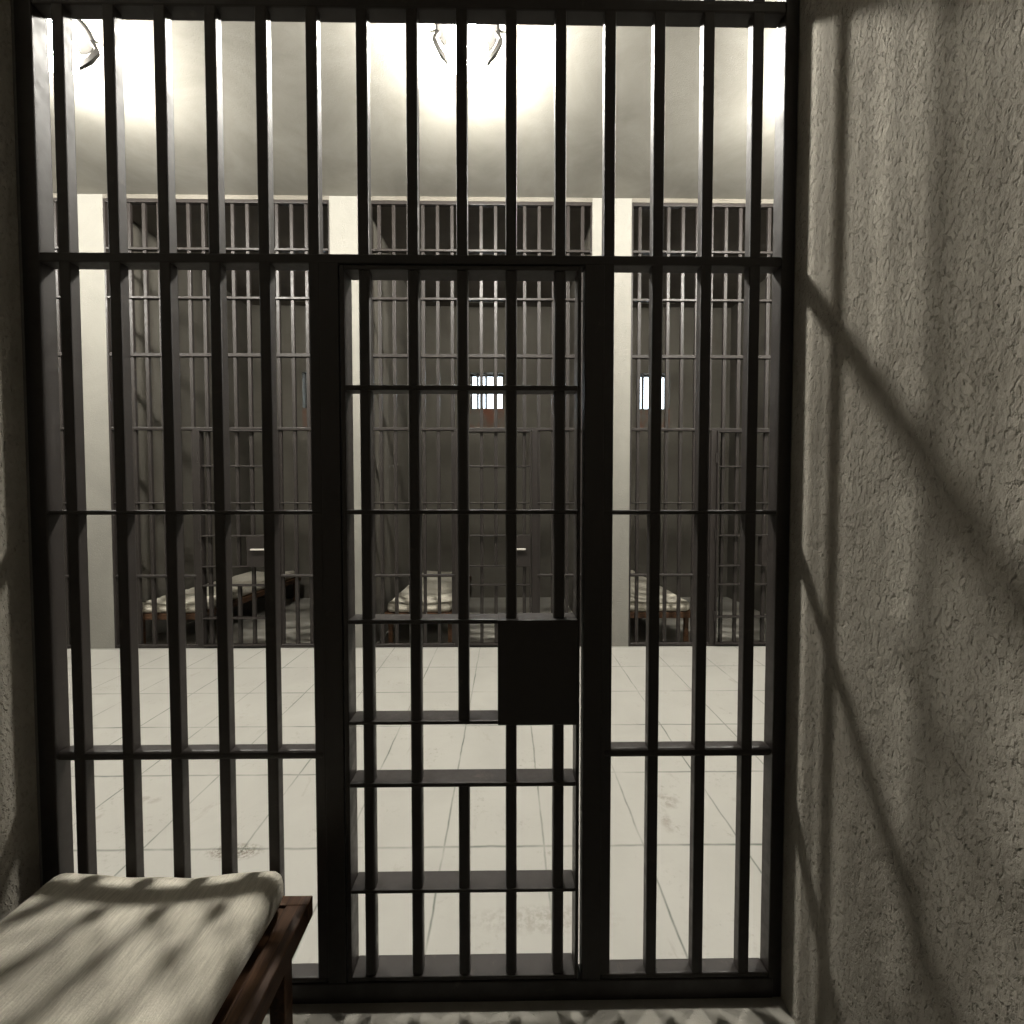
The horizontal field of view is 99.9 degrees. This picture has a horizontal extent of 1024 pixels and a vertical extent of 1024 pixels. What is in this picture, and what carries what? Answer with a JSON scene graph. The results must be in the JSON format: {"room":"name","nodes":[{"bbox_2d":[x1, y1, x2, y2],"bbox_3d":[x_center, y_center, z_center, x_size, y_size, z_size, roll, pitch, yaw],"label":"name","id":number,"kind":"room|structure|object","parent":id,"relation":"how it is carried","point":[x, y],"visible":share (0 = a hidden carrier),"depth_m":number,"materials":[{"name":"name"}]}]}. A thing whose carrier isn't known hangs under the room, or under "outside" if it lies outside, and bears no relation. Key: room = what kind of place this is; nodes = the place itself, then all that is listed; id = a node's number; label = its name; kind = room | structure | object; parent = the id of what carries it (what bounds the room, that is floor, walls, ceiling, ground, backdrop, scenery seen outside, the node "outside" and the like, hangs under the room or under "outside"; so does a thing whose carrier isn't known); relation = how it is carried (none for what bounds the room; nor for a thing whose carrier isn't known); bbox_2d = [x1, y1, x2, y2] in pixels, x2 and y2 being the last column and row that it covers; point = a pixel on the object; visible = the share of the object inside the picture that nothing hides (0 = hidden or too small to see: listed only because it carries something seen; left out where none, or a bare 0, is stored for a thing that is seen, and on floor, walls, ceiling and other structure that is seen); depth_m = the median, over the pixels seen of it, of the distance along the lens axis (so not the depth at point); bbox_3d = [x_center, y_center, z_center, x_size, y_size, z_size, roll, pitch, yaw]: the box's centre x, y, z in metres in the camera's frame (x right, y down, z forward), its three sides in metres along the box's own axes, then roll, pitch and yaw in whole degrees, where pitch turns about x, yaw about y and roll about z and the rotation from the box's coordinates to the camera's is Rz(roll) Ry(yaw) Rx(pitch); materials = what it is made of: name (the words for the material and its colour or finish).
{"room":"prison interior","nodes":[
{"label":"prison interior","id":0,"kind":"room"},
{"bbox_2d":[0,0,42,920],"bbox_3d":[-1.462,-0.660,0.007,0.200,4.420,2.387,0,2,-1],"label":"wall","id":1,"kind":"structure","parent":0,"point":[19,838],"depth_m":1.18,"materials":[{"name":"paint"}]},
{"bbox_2d":[133,221,250,638],"bbox_3d":[-4.057,-0.819,5.314,0.284,4.420,2.234,0,2,-1],"label":"wall partition","id":2,"kind":"structure","parent":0,"point":[137,229],"depth_m":5.15,"materials":[{"name":"paint"}]},
{"bbox_2d":[102,194,328,199],"bbox_3d":[-2.794,-2.974,4.080,2.120,0.039,0.044,0,2,-1],"label":"lintel","id":3,"kind":"object","parent":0,"point":[129,196],"visible":0.5,"depth_m":4.06,"materials":[{"name":"paint"}]},
{"bbox_2d":[372,214,408,641],"bbox_3d":[-1.558,-0.820,5.343,0.284,4.420,2.234,0,2,-1],"label":"wall partition","id":4,"kind":"structure","parent":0,"point":[401,288],"depth_m":5.00,"materials":[{"name":"paint"}]},
{"bbox_2d":[49,0,776,307],"bbox_3d":[-0.346,-3.062,3.880,13.200,0.150,5.553,0,2,-1],"label":"ceiling","id":5,"kind":"structure","parent":0,"point":[535,43],"depth_m":3.34,"materials":[{"name":"paint"}]},
{"bbox_2d":[47,19,99,73],"bbox_3d":[-2.771,-2.811,2.585,0.379,0.274,0.379,1,2,20],"label":"ceiling lamp","id":6,"kind":"object","parent":5,"relation":"attached to","point":[83,41],"visible":0.24,"depth_m":2.65,"materials":[{"name":"metal"}]},
{"bbox_2d":[432,24,502,80],"bbox_3d":[-0.271,-2.812,2.614,0.379,0.274,0.379,1,2,41],"label":"ceiling lamp","id":7,"kind":"object","parent":5,"relation":"attached to","point":[481,38],"visible":0.64,"depth_m":2.60,"materials":[{"name":"metal"}]},
{"bbox_2d":[67,646,765,963],"bbox_3d":[-0.332,1.468,2.772,13.200,0.200,2.893,0,2,-1],"label":"floor","id":8,"kind":"structure","parent":0,"point":[446,746],"depth_m":2.10,"materials":[{"name":"tile"}]},
{"bbox_2d":[77,194,114,648],"bbox_3d":[-4.044,-0.784,4.135,0.380,4.420,0.052,0,2,-1],"label":"wall pier","id":9,"kind":"object","parent":8,"relation":"on","point":[90,206],"visible":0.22,"depth_m":4.11,"materials":[{"name":"paint"}]},
{"bbox_2d":[329,196,362,647],"bbox_3d":[-1.544,-0.785,4.164,0.380,4.420,0.052,0,2,-1],"label":"wall pier","id":10,"kind":"object","parent":8,"relation":"on","point":[343,210],"visible":0.26,"depth_m":4.11,"materials":[{"name":"paint"}]},
{"bbox_2d":[592,198,631,646],"bbox_3d":[0.956,-0.786,4.193,0.380,4.420,0.052,0,2,-1],"label":"wall pier","id":11,"kind":"object","parent":8,"relation":"on","point":[623,206],"visible":0.35,"depth_m":4.16,"materials":[{"name":"paint"}]},
{"bbox_2d":[146,597,765,643],"bbox_3d":[-0.363,1.409,5.504,13.200,0.155,2.573,0,2,-1],"label":"floor","id":12,"kind":"structure","parent":0,"point":[545,602],"depth_m":5.09,"materials":[{"name":"concrete"}]},
{"bbox_2d":[53,198,70,648],"bbox_3d":[-5.297,-0.809,4.118,2.177,4.360,0.048,0,2,-1],"label":"cell","id":13,"kind":"object","parent":12,"relation":"on","point":[54,199],"visible":0.05,"depth_m":4.12,"materials":[{"name":"paint"}]},
{"bbox_2d":[102,198,329,648],"bbox_3d":[-2.797,-0.810,4.147,2.177,4.360,0.048,0,2,-1],"label":"cell","id":14,"kind":"object","parent":12,"relation":"on","point":[203,203],"visible":0.57,"depth_m":4.13,"materials":[{"name":"paint"}]},
{"bbox_2d":[196,430,265,646],"bbox_3d":[-2.669,0.261,4.161,0.703,2.090,0.108,0,2,-1],"label":"door","id":15,"kind":"structure","parent":14,"relation":"attached to","point":[255,543],"depth_m":4.16,"materials":[{"name":"paint"}]},
{"bbox_2d":[143,577,300,643],"bbox_3d":[-3.467,1.161,5.327,0.720,0.348,2.060,0,2,-1],"label":"bed","id":16,"kind":"object","parent":12,"relation":"on","point":[146,616],"visible":0.13,"depth_m":4.48,"materials":[{"name":"brown wood"}]},
{"bbox_2d":[143,571,294,612],"bbox_3d":[-3.467,0.934,5.295,0.655,0.107,2.007,0,2,-1],"label":"mattress","id":17,"kind":"object","parent":16,"relation":"on","point":[245,578],"visible":0.42,"depth_m":4.89,"materials":[{"name":"fabric"}]},
{"bbox_2d":[385,576,471,642],"bbox_3d":[-0.947,1.160,5.356,0.720,0.348,2.060,0,2,-1],"label":"bed","id":18,"kind":"object","parent":12,"relation":"on","point":[390,626],"visible":0.14,"depth_m":4.38,"materials":[{"name":"brown wood"}]},
{"bbox_2d":[388,571,451,611],"bbox_3d":[-0.947,0.933,5.325,0.655,0.107,2.007,0,2,-1],"label":"mattress","id":19,"kind":"object","parent":18,"relation":"on","point":[432,582],"visible":0.43,"depth_m":4.65,"materials":[{"name":"fabric"}]},
{"bbox_2d":[371,199,592,647],"bbox_3d":[-0.297,-0.811,4.176,2.177,4.360,0.048,0,2,-1],"label":"cell","id":20,"kind":"object","parent":12,"relation":"on","point":[535,570],"visible":0.66,"depth_m":4.16,"materials":[{"name":"paint"}]},
{"bbox_2d":[469,430,530,645],"bbox_3d":[-0.169,0.260,4.190,0.703,2.090,0.108,0,2,-1],"label":"door","id":21,"kind":"structure","parent":20,"relation":"attached to","point":[523,540],"depth_m":4.18,"materials":[{"name":"paint"}]},
{"bbox_2d":[630,609,689,641],"bbox_3d":[1.478,1.159,5.385,0.720,0.348,2.060,0,2,-1],"label":"bed","id":22,"kind":"object","parent":12,"relation":"on","point":[685,615],"visible":0.13,"depth_m":4.35,"materials":[{"name":"brown wood"}]},
{"bbox_2d":[630,570,688,610],"bbox_3d":[1.477,0.933,5.353,0.655,0.107,2.007,0,2,-1],"label":"mattress","id":23,"kind":"object","parent":22,"relation":"on","point":[671,597],"visible":0.24,"depth_m":4.52,"materials":[{"name":"fabric"}]},
{"bbox_2d":[628,202,772,646],"bbox_3d":[2.203,-0.812,4.205,2.177,4.360,0.048,0,2,-1],"label":"cell","id":24,"kind":"object","parent":12,"relation":"on","point":[767,301],"visible":0.44,"depth_m":4.18,"materials":[{"name":"paint"}]},
{"bbox_2d":[713,431,768,644],"bbox_3d":[2.331,0.259,4.219,0.703,2.090,0.108,0,2,-1],"label":"door","id":25,"kind":"structure","parent":24,"relation":"attached to","point":[762,538],"depth_m":4.22,"materials":[{"name":"paint"}]},
{"bbox_2d":[371,196,591,201],"bbox_3d":[-0.294,-2.975,4.109,2.120,0.039,0.044,0,2,-1],"label":"lintel","id":26,"kind":"object","parent":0,"point":[373,198],"visible":0.5,"depth_m":4.09,"materials":[{"name":"paint"}]},
{"bbox_2d":[247,305,730,597],"bbox_3d":[-0.377,-0.858,6.598,13.200,4.420,0.250,0,2,-1],"label":"wall","id":27,"kind":"structure","parent":0,"point":[491,574],"depth_m":6.47,"materials":[{"name":"paint"}]},
{"bbox_2d":[306,376,306,407],"bbox_3d":[-2.877,-1.823,6.520,0.500,0.535,0.130,0,2,-1],"label":"window","id":28,"kind":"structure","parent":27,"relation":"in","point":[306,376],"depth_m":6.53,"materials":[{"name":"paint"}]},
{"bbox_2d":[471,373,503,407],"bbox_3d":[-0.377,-1.824,6.549,0.500,0.535,0.130,0,2,-1],"label":"window","id":29,"kind":"structure","parent":27,"relation":"in","point":[488,399],"depth_m":6.58,"materials":[{"name":"glass"}]},
{"bbox_2d":[640,374,664,408],"bbox_3d":[2.123,-1.825,6.579,0.500,0.535,0.130,0,2,-1],"label":"window","id":30,"kind":"structure","parent":27,"relation":"in","point":[643,378],"depth_m":6.61,"materials":[{"name":"glass"}]},
{"bbox_2d":[262,996,794,1023],"bbox_3d":[-0.270,1.573,0.011,2.584,0.155,2.634,0,2,-1],"label":"floor","id":31,"kind":"structure","parent":0,"point":[773,1010],"depth_m":1.25,"materials":[{"name":"concrete"}]},
{"bbox_2d":[212,896,312,1023],"bbox_3d":[-0.924,1.314,0.217,0.720,0.348,2.060,0,2,-1],"label":"bed","id":32,"kind":"object","parent":31,"relation":"on","point":[265,981],"visible":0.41,"depth_m":1.09,"materials":[{"name":"brown wood"}]},
{"bbox_2d":[0,871,283,1023],"bbox_3d":[-0.952,1.086,0.230,0.655,0.107,2.007,0,2,-1],"label":"mattress","id":33,"kind":"object","parent":32,"relation":"on","point":[81,948],"visible":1,"depth_m":1.01,"materials":[{"name":"fabric"}]},
{"bbox_2d":[13,0,799,1003],"bbox_3d":[-0.282,-0.723,1.235,2.177,4.360,0.048,0,2,-1],"label":"cell","id":34,"kind":"object","parent":31,"relation":"on","point":[325,981],"visible":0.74,"depth_m":1.23,"materials":[{"name":"paint"}]},
{"bbox_2d":[339,265,581,981],"bbox_3d":[-0.154,0.347,1.288,0.703,2.090,0.108,0,2,-1],"label":"door","id":35,"kind":"structure","parent":34,"relation":"attached to","point":[539,653],"depth_m":1.25,"materials":[{"name":"paint"}]},
{"bbox_2d":[564,224,589,612],"bbox_3d":[0.942,-0.821,5.372,0.284,4.420,2.234,0,2,-1],"label":"wall partition","id":36,"kind":"structure","parent":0,"point":[587,239],"depth_m":5.75,"materials":[{"name":"paint"}]},
{"bbox_2d":[632,198,773,203],"bbox_3d":[2.206,-2.976,4.138,2.120,0.039,0.044,0,2,-1],"label":"lintel","id":37,"kind":"object","parent":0,"point":[635,200],"visible":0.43,"depth_m":4.11,"materials":[{"name":"paint"}]},
{"bbox_2d":[727,274,771,613],"bbox_3d":[4.769,-0.822,5.417,2.937,4.420,2.234,0,2,-1],"label":"wall partition","id":38,"kind":"structure","parent":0,"point":[762,284],"depth_m":6.11,"materials":[{"name":"paint"}]},
{"bbox_2d":[780,1,799,995],"bbox_3d":[3.533,-0.699,1.283,5.504,4.420,0.044,0,2,-1],"label":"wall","id":39,"kind":"structure","parent":0,"point":[799,1],"depth_m":1.25,"materials":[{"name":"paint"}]},
{"bbox_2d":[781,0,1023,1023],"bbox_3d":[0.921,-0.661,0.034,0.200,4.420,2.387,0,2,-1],"label":"wall","id":40,"kind":"structure","parent":0,"point":[903,873],"depth_m":0.88,"materials":[{"name":"paint"}]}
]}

